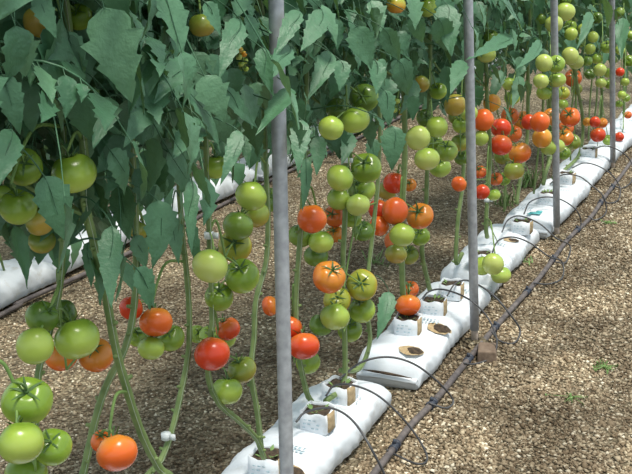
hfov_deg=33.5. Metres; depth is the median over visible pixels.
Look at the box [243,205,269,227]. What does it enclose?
tomato
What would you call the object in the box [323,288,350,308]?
tomato
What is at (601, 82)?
tomato
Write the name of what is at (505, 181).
tomato
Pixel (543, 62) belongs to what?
tomato
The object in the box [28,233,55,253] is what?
tomato
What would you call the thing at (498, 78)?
plant
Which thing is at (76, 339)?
tomato
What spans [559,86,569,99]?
tomato
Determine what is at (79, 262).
bag
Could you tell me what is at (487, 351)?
brick
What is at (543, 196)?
tube
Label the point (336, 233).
tomato
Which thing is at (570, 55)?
tomato
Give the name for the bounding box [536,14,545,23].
tomato
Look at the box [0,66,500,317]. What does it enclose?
pipe
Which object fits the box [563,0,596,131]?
plant
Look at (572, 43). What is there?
plant
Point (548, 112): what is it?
tomato
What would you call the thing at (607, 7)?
plant
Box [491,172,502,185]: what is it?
tomato
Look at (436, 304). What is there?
cube
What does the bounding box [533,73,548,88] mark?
tomato
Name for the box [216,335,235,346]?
tomato
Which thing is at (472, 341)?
metal pole
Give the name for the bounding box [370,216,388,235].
tomato
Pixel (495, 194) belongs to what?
tomato
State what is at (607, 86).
tomato
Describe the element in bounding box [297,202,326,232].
tomato
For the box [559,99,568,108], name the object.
tomato
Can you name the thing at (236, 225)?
tomato
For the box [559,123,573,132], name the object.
tomato
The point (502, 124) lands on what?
tomato
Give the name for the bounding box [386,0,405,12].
tomato
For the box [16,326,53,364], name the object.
tomato
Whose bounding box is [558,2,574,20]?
tomato
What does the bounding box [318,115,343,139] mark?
tomato
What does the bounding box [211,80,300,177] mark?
plant
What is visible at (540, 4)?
plant
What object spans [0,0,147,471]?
plant
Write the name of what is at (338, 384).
tube
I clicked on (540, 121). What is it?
tomato
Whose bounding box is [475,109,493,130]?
tomato
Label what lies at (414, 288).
tomato
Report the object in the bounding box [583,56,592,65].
tomato
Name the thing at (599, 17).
tomato
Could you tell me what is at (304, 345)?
tomato
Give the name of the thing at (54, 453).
tomato
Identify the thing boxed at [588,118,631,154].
bag
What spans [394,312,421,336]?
cube
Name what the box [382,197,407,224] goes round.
tomato
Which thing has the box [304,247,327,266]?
tomato
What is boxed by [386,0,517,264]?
plant
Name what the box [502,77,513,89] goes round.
tomato
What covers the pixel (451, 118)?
tomato
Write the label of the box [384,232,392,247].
tomato
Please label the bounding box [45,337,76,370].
tomato
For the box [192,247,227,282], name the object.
tomato
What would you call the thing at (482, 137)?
tomato
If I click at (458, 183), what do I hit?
tomato
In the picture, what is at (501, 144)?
tomato
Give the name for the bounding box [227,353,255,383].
tomato
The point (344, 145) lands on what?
plant
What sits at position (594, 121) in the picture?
tomato
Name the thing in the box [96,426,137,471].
tomato
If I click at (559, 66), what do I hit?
tomato
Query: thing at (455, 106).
tomato
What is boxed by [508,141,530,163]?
tomato
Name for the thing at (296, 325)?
tomato
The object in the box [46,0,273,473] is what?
plant
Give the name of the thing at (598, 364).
weed
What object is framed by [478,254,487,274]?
tomato
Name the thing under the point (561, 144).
tomato
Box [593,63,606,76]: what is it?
tomato
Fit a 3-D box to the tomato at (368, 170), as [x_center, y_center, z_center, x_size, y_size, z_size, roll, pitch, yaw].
[0.158,-0.221,3.351,0.101,0.097,0.103,8,19,30]
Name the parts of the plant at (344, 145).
stem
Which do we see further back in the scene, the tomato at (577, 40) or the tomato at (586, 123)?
the tomato at (586, 123)
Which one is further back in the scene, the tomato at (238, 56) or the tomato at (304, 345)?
the tomato at (304, 345)
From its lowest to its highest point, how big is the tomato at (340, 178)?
0.081 m
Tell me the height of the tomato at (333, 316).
0.086 m
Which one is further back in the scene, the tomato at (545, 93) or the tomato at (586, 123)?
the tomato at (586, 123)
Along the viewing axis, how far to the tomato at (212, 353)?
2.54 m
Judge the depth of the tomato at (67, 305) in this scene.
2.04 m
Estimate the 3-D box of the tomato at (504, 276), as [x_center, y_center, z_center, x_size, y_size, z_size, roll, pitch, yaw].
[0.824,0.161,4.673,0.089,0.095,0.088,12,21,40]
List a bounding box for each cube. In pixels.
[248,444,279,473]
[299,400,336,435]
[322,375,358,405]
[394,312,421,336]
[421,294,446,315]
[439,277,464,300]
[478,248,491,256]
[511,217,533,234]
[538,188,552,205]
[560,169,576,184]
[580,146,597,157]
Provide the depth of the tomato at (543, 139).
5.13 m
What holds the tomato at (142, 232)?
attached to the plant at (210, 94)
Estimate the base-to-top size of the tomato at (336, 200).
0.086 m
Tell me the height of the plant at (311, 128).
2.444 m
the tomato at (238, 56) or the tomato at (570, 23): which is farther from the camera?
the tomato at (570, 23)
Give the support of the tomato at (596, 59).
attached to the plant at (622, 30)
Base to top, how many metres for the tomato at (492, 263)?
0.096 m
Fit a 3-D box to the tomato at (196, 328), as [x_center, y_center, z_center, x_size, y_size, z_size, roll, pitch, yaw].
[-0.321,0.262,2.829,0.046,0.047,0.049,-5,17,-10]
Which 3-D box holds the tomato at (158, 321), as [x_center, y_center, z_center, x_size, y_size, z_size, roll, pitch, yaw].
[-0.361,0.186,2.361,0.077,0.079,0.072,11,21,39]
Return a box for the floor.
[0,7,631,473]
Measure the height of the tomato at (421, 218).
0.113 m
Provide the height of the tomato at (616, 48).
0.067 m
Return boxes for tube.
[295,407,384,473]
[325,383,427,464]
[339,356,453,408]
[420,288,497,364]
[446,279,520,344]
[492,236,563,284]
[501,215,570,263]
[523,196,581,237]
[550,174,606,220]
[572,162,620,203]
[592,145,631,188]
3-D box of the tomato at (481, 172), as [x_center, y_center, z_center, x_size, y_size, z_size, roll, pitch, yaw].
[0.763,-0.306,4.892,0.063,0.065,0.064,7,19,28]
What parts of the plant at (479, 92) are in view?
stem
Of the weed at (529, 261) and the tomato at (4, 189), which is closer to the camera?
the tomato at (4, 189)
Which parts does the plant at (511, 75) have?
stem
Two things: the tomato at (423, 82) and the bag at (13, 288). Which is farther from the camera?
the bag at (13, 288)
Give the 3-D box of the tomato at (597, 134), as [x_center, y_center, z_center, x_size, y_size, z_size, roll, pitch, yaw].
[1.823,-0.664,6.794,0.099,0.101,0.104,-6,17,-13]
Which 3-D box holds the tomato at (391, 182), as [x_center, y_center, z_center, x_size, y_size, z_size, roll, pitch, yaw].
[0.304,-0.210,4.069,0.087,0.085,0.086,11,21,38]
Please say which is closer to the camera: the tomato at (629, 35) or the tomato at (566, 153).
the tomato at (566, 153)
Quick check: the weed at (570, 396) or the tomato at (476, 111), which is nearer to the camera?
the weed at (570, 396)
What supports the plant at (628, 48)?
on the bag at (626, 142)
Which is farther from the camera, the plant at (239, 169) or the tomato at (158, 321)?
the plant at (239, 169)
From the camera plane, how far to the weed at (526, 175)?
6.66 m
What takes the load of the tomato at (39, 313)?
attached to the plant at (109, 39)
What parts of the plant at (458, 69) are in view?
stem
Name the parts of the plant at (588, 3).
stem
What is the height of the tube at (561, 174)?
0.205 m
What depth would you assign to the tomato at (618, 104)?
7.41 m
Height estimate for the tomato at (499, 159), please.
0.094 m
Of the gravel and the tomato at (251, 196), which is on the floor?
the gravel
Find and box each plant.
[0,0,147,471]
[0,0,210,426]
[0,0,257,473]
[0,0,299,473]
[0,254,4,270]
[2,139,81,274]
[44,0,311,459]
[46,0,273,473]
[104,118,169,211]
[164,0,375,454]
[164,120,239,204]
[184,141,262,184]
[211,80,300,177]
[218,0,413,400]
[221,0,425,401]
[242,119,311,165]
[258,0,460,372]
[288,94,350,157]
[302,0,485,295]
[309,77,341,130]
[359,0,521,290]
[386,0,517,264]
[419,0,548,252]
[432,0,562,204]
[481,0,544,211]
[489,0,593,184]
[501,0,561,193]
[508,0,579,177]
[514,0,595,164]
[530,0,612,179]
[561,0,618,160]
[561,0,629,145]
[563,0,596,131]
[564,0,631,131]
[572,0,615,133]
[578,0,629,139]
[581,1,631,68]
[592,0,628,128]
[618,4,630,91]
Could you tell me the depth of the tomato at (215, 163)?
2.52 m
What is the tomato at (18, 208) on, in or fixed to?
attached to the plant at (109, 39)
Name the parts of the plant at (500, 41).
stem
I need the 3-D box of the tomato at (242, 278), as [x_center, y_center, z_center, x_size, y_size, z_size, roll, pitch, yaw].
[-0.183,0.092,2.602,0.086,0.094,0.089,-8,17,-20]
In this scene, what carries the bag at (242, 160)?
on the floor
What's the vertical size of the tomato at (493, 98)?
0.083 m
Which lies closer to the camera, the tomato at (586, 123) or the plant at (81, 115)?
the plant at (81, 115)
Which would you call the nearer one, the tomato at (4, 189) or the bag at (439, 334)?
the tomato at (4, 189)
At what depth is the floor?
4.38 m
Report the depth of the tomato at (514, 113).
5.71 m
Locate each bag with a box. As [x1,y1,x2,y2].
[0,258,55,308]
[33,209,145,272]
[162,166,257,217]
[221,379,391,473]
[236,149,310,180]
[310,118,374,148]
[356,281,490,389]
[440,224,539,294]
[503,178,590,238]
[552,144,619,187]
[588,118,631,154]
[618,104,631,117]
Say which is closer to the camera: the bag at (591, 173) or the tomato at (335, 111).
the tomato at (335, 111)
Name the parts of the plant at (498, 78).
stem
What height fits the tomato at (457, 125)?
0.085 m
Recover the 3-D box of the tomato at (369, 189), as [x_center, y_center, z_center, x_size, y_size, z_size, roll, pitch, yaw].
[0.152,-0.162,3.485,0.090,0.095,0.088,-7,17,-15]
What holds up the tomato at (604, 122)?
attached to the plant at (622, 30)
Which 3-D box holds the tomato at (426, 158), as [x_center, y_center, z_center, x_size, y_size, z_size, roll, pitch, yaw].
[0.413,-0.292,3.904,0.095,0.089,0.093,7,19,29]
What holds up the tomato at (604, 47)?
attached to the plant at (622, 30)
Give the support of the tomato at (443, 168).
attached to the plant at (500, 41)
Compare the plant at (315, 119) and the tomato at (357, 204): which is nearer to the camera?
the tomato at (357, 204)
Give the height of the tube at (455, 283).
0.203 m
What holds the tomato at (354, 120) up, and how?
attached to the plant at (344, 145)
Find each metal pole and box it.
[268,0,293,473]
[458,0,487,349]
[544,0,566,242]
[605,0,621,172]
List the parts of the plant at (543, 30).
stem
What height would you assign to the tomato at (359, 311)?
0.096 m
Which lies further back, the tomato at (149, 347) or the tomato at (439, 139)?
the tomato at (439, 139)
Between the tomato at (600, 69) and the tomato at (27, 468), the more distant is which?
the tomato at (600, 69)
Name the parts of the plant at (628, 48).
stem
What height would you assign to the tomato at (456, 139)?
0.086 m
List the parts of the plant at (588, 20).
stem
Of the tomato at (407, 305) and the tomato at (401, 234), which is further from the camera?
the tomato at (407, 305)
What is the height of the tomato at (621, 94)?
0.058 m
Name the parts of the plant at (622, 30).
stem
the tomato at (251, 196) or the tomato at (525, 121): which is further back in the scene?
the tomato at (525, 121)
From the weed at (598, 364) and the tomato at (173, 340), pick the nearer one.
the tomato at (173, 340)
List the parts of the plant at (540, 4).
stem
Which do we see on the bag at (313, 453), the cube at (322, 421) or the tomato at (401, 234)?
the cube at (322, 421)
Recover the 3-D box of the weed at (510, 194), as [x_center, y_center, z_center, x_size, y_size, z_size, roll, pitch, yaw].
[1.120,-0.240,6.235,0.219,0.117,0.212,-3,16,-3]
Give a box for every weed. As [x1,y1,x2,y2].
[361,249,389,266]
[493,184,516,208]
[517,165,541,188]
[523,256,532,265]
[545,392,587,404]
[593,358,618,373]
[601,218,616,225]
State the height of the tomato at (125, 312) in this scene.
0.054 m
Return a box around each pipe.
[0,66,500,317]
[369,158,631,473]
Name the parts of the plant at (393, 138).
stem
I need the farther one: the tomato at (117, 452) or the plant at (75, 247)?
the plant at (75, 247)
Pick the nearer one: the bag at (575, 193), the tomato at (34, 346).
the tomato at (34, 346)
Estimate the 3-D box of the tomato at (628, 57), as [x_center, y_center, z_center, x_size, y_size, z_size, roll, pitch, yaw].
[2.183,-1.227,7.321,0.077,0.080,0.065,9,20,33]
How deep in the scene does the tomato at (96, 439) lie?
2.09 m
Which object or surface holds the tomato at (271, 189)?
attached to the plant at (360, 39)
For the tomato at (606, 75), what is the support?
attached to the plant at (622, 30)
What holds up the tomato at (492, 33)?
attached to the plant at (498, 78)
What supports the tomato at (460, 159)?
attached to the plant at (479, 92)
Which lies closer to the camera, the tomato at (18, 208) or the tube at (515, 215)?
the tomato at (18, 208)
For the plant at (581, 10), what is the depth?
6.52 m
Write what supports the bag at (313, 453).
on the floor
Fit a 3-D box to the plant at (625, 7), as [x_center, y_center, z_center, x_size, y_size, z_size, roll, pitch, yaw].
[2.010,-1.741,7.316,0.499,2.014,0.479,-17,22,-41]
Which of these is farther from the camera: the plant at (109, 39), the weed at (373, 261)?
the weed at (373, 261)
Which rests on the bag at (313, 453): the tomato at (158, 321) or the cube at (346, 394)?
the cube at (346, 394)
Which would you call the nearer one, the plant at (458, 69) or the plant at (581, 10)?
the plant at (458, 69)
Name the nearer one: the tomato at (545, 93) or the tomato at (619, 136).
the tomato at (545, 93)
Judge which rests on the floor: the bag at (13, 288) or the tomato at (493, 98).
the bag at (13, 288)
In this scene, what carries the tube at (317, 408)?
attached to the pipe at (396, 444)
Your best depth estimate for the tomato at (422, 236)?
4.10 m
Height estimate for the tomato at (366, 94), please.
0.091 m
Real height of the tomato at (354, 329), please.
0.088 m
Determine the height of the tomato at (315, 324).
0.085 m
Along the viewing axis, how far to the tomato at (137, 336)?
2.48 m
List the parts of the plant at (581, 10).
stem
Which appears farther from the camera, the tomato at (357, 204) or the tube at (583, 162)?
the tube at (583, 162)
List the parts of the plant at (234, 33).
stem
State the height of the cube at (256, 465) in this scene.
0.072 m
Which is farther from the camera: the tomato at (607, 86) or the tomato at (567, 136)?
the tomato at (607, 86)
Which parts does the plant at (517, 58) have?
stem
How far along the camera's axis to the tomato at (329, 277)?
3.11 m
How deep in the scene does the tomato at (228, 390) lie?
2.67 m
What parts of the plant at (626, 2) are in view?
stem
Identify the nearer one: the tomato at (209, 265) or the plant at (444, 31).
the tomato at (209, 265)
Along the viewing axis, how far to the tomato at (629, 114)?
7.56 m
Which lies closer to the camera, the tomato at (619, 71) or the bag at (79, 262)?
the bag at (79, 262)
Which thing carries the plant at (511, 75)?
in the bag at (575, 193)
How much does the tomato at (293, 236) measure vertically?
0.077 m
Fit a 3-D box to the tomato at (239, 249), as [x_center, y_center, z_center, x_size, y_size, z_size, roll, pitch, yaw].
[-0.211,0.020,2.752,0.087,0.094,0.089,-13,20,-33]
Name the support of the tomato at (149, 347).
attached to the plant at (234, 33)
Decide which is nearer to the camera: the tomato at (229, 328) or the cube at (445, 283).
the tomato at (229, 328)
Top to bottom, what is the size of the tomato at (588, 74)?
0.069 m
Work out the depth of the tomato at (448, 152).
4.07 m
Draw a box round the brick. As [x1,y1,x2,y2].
[477,342,496,362]
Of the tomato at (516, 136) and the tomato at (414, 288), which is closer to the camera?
the tomato at (414, 288)
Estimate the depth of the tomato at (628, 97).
7.66 m
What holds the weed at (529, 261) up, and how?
on the gravel
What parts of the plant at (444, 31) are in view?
stem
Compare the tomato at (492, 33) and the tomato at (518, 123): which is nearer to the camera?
the tomato at (492, 33)
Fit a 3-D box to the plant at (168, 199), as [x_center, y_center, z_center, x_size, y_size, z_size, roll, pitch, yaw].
[-0.836,-1.185,6.237,0.639,2.311,0.810,3,17,18]
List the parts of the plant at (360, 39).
stem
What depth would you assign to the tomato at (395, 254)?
3.88 m
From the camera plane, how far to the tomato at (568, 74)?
6.77 m
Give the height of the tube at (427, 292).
0.212 m
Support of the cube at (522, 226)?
on the bag at (513, 251)
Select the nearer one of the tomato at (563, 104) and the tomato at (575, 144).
the tomato at (575, 144)
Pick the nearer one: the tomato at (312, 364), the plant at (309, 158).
the tomato at (312, 364)
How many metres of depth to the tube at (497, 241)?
4.89 m
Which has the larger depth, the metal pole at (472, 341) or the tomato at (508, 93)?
the tomato at (508, 93)
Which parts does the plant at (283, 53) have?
stem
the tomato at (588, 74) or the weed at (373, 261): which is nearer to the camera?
the weed at (373, 261)
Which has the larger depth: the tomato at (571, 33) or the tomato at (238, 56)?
the tomato at (571, 33)
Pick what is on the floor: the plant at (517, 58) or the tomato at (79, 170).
the plant at (517, 58)
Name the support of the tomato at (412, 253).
hanging from the plant at (458, 69)
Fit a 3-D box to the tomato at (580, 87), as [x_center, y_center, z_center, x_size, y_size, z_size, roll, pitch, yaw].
[1.669,-0.946,6.713,0.067,0.069,0.070,-15,21,-38]
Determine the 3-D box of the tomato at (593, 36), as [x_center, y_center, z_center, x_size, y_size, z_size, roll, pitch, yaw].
[1.669,-1.205,6.328,0.066,0.068,0.055,6,18,25]
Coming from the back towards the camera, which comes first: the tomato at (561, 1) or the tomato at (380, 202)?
the tomato at (561, 1)
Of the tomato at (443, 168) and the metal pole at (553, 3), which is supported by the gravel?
the metal pole at (553, 3)
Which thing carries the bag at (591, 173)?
on the floor
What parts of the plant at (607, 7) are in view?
stem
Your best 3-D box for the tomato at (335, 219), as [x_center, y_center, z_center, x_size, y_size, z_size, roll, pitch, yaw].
[0.059,-0.071,3.434,0.072,0.079,0.076,10,20,36]
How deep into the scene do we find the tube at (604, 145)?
6.75 m
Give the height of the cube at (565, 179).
0.072 m
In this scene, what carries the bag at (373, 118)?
on the floor
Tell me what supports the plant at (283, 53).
in the cube at (256, 465)
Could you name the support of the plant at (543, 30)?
in the bag at (575, 193)
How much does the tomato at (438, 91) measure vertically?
0.072 m
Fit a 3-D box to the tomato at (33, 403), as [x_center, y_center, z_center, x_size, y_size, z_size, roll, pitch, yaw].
[-0.477,0.266,1.730,0.085,0.087,0.084,-7,17,-16]
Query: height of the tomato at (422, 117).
0.071 m
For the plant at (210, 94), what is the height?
2.014 m
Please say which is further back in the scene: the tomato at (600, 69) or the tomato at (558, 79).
the tomato at (600, 69)
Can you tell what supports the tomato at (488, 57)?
attached to the plant at (498, 78)
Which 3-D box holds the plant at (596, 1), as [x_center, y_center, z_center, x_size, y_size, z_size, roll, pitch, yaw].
[1.721,-1.588,6.839,0.501,2.010,0.529,5,18,24]
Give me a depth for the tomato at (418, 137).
3.70 m
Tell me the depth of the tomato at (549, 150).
5.33 m
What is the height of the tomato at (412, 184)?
0.058 m
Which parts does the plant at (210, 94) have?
stem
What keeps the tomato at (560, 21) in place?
attached to the plant at (588, 20)
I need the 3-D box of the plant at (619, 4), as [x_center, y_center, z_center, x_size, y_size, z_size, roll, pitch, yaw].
[2.511,-2.081,8.390,0.512,2.026,0.465,-6,17,-12]
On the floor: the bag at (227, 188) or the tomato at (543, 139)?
the bag at (227, 188)
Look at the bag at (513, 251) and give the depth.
5.03 m
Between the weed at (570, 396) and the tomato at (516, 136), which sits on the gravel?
the weed at (570, 396)
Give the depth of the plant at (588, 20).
5.68 m
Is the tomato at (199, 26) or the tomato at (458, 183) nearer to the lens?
the tomato at (199, 26)
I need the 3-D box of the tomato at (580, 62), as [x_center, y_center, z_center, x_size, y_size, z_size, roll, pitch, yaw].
[1.559,-1.057,6.307,0.094,0.100,0.096,-8,17,-20]
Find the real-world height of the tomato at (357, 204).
0.081 m
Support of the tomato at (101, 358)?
attached to the plant at (109, 39)
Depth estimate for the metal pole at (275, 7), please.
2.48 m
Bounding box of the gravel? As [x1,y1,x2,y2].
[0,112,631,473]
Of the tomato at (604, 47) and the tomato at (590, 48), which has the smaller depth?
the tomato at (590, 48)
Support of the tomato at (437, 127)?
attached to the plant at (500, 41)
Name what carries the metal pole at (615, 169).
on the floor
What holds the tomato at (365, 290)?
hanging from the plant at (444, 31)
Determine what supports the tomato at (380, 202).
attached to the plant at (458, 69)
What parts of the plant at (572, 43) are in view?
stem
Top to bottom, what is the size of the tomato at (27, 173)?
0.073 m
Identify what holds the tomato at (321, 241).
attached to the plant at (393, 138)
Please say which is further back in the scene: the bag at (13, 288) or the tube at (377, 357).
the bag at (13, 288)
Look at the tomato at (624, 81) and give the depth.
7.13 m
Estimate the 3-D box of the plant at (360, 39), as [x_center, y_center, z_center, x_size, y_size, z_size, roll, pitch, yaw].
[-0.286,-0.349,2.849,0.752,1.987,0.833,-13,20,-33]
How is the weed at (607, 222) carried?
on the gravel
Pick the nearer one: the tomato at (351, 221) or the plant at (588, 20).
the tomato at (351, 221)
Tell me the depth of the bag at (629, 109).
8.48 m
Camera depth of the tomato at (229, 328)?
2.71 m
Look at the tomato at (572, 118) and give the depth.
5.80 m
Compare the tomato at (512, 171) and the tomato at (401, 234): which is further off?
the tomato at (512, 171)
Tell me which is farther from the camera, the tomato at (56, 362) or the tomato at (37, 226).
the tomato at (56, 362)
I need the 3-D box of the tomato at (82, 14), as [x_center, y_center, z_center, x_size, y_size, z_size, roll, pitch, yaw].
[-0.423,-0.395,1.874,0.049,0.051,0.049,-7,17,-17]
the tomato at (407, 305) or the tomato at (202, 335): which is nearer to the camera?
the tomato at (202, 335)
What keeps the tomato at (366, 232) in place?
attached to the plant at (344, 145)
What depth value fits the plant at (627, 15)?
8.01 m
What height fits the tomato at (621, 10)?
0.065 m
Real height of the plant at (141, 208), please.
2.028 m
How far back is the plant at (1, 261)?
4.87 m
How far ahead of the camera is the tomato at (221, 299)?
2.59 m
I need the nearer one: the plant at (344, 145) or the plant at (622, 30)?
the plant at (344, 145)
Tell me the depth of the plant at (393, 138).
3.07 m
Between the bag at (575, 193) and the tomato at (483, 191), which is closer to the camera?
the tomato at (483, 191)
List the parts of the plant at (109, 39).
stem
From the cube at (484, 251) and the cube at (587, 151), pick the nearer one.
the cube at (484, 251)
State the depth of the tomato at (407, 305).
4.00 m
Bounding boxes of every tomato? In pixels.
[0,183,10,198]
[0,187,36,224]
[0,375,52,423]
[0,415,43,463]
[4,459,47,473]
[8,148,42,185]
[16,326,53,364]
[23,8,44,37]
[25,207,51,235]
[25,299,58,331]
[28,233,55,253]
[36,428,72,465]
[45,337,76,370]
[49,145,96,192]
[54,309,99,359]
[55,300,76,327]
[71,3,92,29]
[78,338,112,371]
[90,429,111,450]
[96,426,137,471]
[119,296,144,319]
[130,326,146,346]
[131,221,146,237]
[137,336,164,359]
[139,303,172,336]
[158,325,184,350]
[188,6,213,36]
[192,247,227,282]
[192,325,202,342]
[194,330,229,370]
[199,324,216,340]
[202,149,223,178]
[204,281,233,310]
[213,370,242,403]
[216,313,239,340]
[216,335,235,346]
[218,233,251,261]
[223,207,252,239]
[225,257,259,293]
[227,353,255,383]
[235,178,266,210]
[236,54,241,59]
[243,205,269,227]
[262,296,275,315]
[270,188,272,211]
[289,225,310,246]
[290,314,302,337]
[291,325,319,358]
[296,354,319,373]
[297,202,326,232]
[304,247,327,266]
[308,228,333,252]
[309,311,331,335]
[313,260,345,293]
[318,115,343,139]
[320,301,349,329]
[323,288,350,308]
[324,206,341,226]
[326,98,345,118]
[326,226,341,241]
[327,164,353,191]
[327,189,350,209]
[338,318,361,341]
[340,103,369,132]
[346,190,369,215]
[346,269,376,300]
[347,212,361,226]
[348,178,375,199]
[348,299,374,322]
[349,83,378,111]
[351,153,381,182]
[352,219,373,240]
[368,199,383,216]
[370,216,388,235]
[379,182,395,199]
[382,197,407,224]
[383,172,400,193]
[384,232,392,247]
[385,243,406,263]
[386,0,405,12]
[389,222,414,246]
[395,289,420,315]
[405,125,430,149]
[405,245,418,264]
[406,179,416,191]
[406,281,418,295]
[407,201,433,228]
[412,228,429,245]
[414,74,429,91]
[414,147,439,169]
[416,109,430,126]
[421,0,436,16]
[426,113,447,137]
[429,81,446,99]
[429,136,442,149]
[429,160,450,176]
[436,140,457,161]
[444,94,464,115]
[448,114,458,122]
[451,133,465,150]
[451,176,466,191]
[452,116,465,132]
[454,151,465,164]
[460,107,477,120]
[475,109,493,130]
[476,131,488,145]
[476,166,485,177]
[477,41,495,62]
[477,184,489,199]
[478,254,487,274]
[482,252,503,274]
[483,28,497,41]
[483,94,500,111]
[488,187,500,200]
[491,118,510,135]
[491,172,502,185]
[491,264,510,282]
[492,131,511,154]
[494,153,510,164]
[500,172,510,185]
[501,107,518,124]
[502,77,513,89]
[504,91,519,104]
[504,158,523,179]
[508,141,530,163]
[509,125,521,142]
[514,111,525,128]
[521,114,532,129]
[530,112,549,131]
[532,129,551,147]
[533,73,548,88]
[535,54,552,71]
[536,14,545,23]
[536,86,551,99]
[540,141,555,155]
[544,108,559,125]
[545,16,562,31]
[548,72,565,86]
[549,55,564,72]
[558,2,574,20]
[559,0,571,2]
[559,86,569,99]
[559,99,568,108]
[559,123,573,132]
[559,129,573,145]
[559,139,564,152]
[559,146,570,159]
[560,107,579,126]
[561,47,578,64]
[563,20,576,30]
[564,27,577,40]
[565,69,581,86]
[567,134,580,149]
[569,55,583,68]
[572,84,582,93]
[576,37,585,46]
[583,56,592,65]
[583,117,589,126]
[584,69,594,78]
[585,43,595,54]
[587,31,598,42]
[589,116,600,127]
[590,127,605,141]
[591,54,601,63]
[593,12,602,23]
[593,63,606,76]
[595,78,606,87]
[599,118,607,127]
[600,39,608,52]
[602,135,609,144]
[604,68,608,77]
[605,79,615,88]
[615,7,624,16]
[615,46,624,54]
[615,68,624,75]
[615,101,622,107]
[615,132,623,141]
[618,91,626,98]
[620,78,629,85]
[622,94,630,101]
[623,55,631,66]
[624,111,631,118]
[627,31,631,40]
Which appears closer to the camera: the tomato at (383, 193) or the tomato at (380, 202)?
the tomato at (380, 202)
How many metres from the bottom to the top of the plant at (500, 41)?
2.016 m
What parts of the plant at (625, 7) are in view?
stem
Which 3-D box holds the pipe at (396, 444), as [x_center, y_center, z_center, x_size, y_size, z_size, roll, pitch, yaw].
[2.063,-0.474,7.033,0.088,0.041,11.801,5,18,24]
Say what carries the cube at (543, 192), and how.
on the bag at (575, 193)
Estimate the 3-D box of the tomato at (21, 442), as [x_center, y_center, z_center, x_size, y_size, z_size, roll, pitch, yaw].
[-0.467,0.323,1.659,0.072,0.072,0.074,-8,17,-20]
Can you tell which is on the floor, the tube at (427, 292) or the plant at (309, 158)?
the plant at (309, 158)
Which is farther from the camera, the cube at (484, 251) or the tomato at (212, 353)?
the cube at (484, 251)
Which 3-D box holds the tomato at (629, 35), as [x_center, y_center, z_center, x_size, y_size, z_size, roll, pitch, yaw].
[2.189,-1.401,7.319,0.075,0.074,0.076,-6,17,-14]
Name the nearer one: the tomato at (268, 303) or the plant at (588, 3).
the tomato at (268, 303)
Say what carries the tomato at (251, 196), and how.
attached to the plant at (360, 39)
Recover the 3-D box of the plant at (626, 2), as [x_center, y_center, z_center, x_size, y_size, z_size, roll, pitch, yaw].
[1.841,-1.638,6.990,0.475,2.012,0.463,5,18,24]
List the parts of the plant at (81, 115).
stem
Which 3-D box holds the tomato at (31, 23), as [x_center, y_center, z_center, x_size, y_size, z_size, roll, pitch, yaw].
[-0.448,-0.348,1.699,0.050,0.050,0.054,-4,16,-6]
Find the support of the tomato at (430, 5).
attached to the plant at (458, 69)
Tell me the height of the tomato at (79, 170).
0.088 m

